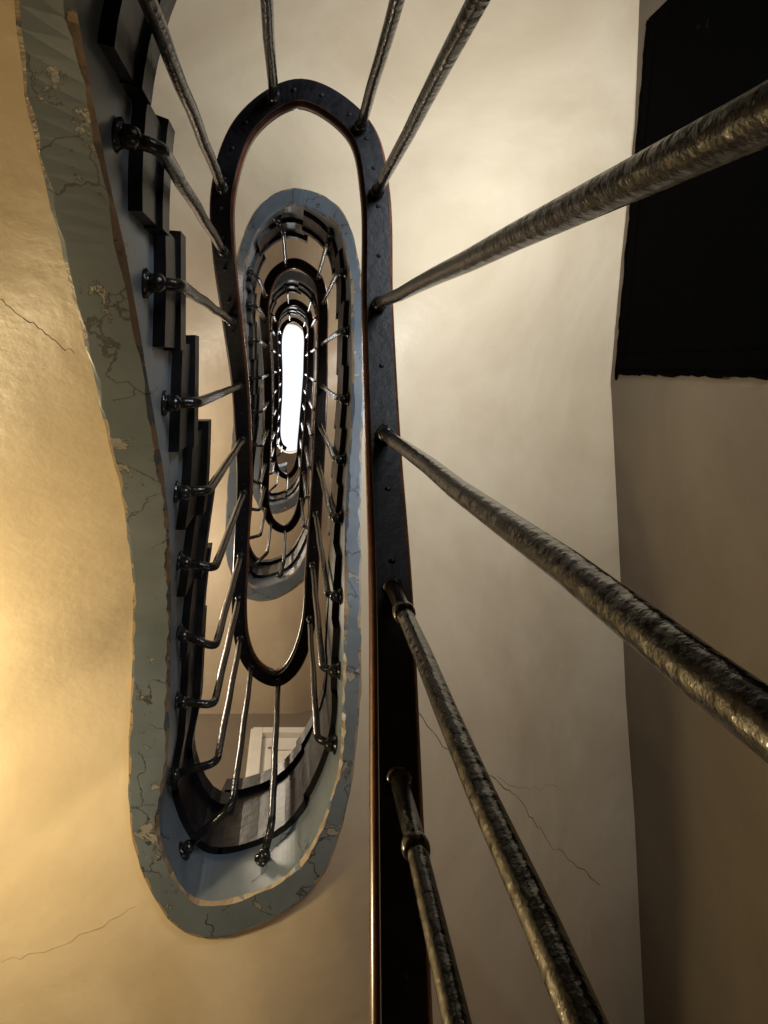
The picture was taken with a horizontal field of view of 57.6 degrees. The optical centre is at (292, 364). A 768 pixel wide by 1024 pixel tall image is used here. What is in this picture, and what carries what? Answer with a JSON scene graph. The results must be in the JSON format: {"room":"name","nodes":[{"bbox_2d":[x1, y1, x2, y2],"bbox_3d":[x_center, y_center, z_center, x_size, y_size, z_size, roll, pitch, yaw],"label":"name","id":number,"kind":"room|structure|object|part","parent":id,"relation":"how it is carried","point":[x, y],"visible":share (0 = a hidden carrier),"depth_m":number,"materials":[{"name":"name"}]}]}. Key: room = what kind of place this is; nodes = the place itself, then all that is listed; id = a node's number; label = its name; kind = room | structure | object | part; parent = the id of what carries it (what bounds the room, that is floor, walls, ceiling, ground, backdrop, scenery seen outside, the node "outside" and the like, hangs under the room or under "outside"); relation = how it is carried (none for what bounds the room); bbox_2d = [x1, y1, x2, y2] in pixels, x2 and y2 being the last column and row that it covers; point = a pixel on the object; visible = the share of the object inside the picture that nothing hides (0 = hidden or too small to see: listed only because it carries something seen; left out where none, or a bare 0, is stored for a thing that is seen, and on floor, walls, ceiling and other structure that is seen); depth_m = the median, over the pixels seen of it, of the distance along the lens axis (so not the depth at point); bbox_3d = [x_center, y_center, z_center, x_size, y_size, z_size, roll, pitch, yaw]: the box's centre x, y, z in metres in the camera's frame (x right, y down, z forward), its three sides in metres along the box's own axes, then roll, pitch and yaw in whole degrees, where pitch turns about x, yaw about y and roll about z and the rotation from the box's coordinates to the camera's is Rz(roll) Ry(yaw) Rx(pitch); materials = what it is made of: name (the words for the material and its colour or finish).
{"room":"stairwell","nodes":[
{"label":"stairwell","id":0,"kind":"room"},
{"bbox_2d":[195,710,311,790],"bbox_3d":[0.066,1.958,4.300,2.316,10.600,0.344,14,-90,0],"label":"wall","id":1,"kind":"structure","parent":0,"point":[207,725],"depth_m":3.44,"materials":[{"name":"paint"}]},
{"bbox_2d":[245,727,304,776],"bbox_3d":[0.065,1.847,2.647,0.554,1.654,0.065,0,-90,0],"label":"frame","id":2,"kind":"object","parent":1,"relation":"attached to","point":[257,734],"visible":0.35,"depth_m":3.36,"materials":[{"name":"beige paint"}]},
{"bbox_2d":[260,738,297,772],"bbox_3d":[0.065,1.857,2.615,0.430,1.590,0.046,0,-90,0],"label":"leaf","id":3,"kind":"object","parent":1,"relation":"attached to","point":[286,746],"visible":0.12,"depth_m":3.29,"materials":[{"name":"beige paint"}]},
{"bbox_2d":[270,314,307,486],"bbox_3d":[-0.040,0.330,9.725,1.200,0.250,4.200,0,-90,0],"label":"ceiling","id":4,"kind":"structure","parent":0,"point":[289,457],"depth_m":9.60,"materials":[{"name":"paint"}]},
{"bbox_2d":[611,0,767,1023],"bbox_3d":[1.120,0.575,4.300,0.120,10.600,3.650,0,-90,0],"label":"wall","id":5,"kind":"structure","parent":0,"point":[691,452],"depth_m":1.89,"materials":[{"name":"paint"}]},
{"bbox_2d":[0,0,643,1023],"bbox_3d":[0.024,0.442,3.860,2.350,9.001,3.948,0,-90,0],"label":"staircase","id":6,"kind":"structure","parent":5,"relation":"attached to","point":[504,365],"depth_m":1.78,"materials":[{"name":"paint"}]},
{"bbox_2d":[111,0,767,1023],"bbox_3d":[-0.045,0.297,4.139,0.401,9.421,1.716,4,-90,0],"label":"stair railing","id":7,"kind":"object","parent":6,"relation":"attached to","point":[409,935],"visible":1,"depth_m":0.73,"materials":[{"name":"black metal"}]},
{"bbox_3d":[-0.022,0.284,4.530,0.352,8.640,1.638,2,-90,0],"label":"wooden handrail","id":8,"kind":"part","parent":7,"relation":"part of","materials":[{"name":"brown wood"}]},
{"bbox_2d":[615,20,767,379],"bbox_3d":[1.112,-0.542,1.331,0.010,1.887,1.188,5,-90,0],"label":"flaking border","id":9,"kind":"object","parent":5,"relation":"attached to","point":[761,375],"visible":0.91,"depth_m":2.13,"materials":[{"name":"black paint"}]},
{"bbox_2d":[617,0,767,372],"bbox_3d":[1.127,-0.554,1.342,0.038,1.844,1.169,5,-90,0],"label":"frame","id":10,"kind":"object","parent":5,"relation":"attached to","point":[733,360],"visible":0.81,"depth_m":2.12,"materials":[{"name":"black paint"}]},
{"bbox_2d":[626,0,767,353],"bbox_3d":[1.127,-0.554,1.310,0.038,1.780,1.045,5,-90,0],"label":"leaf","id":11,"kind":"object","parent":5,"relation":"attached to","point":[700,280],"visible":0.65,"depth_m":1.85,"materials":[{"name":"black paint"}]}
]}

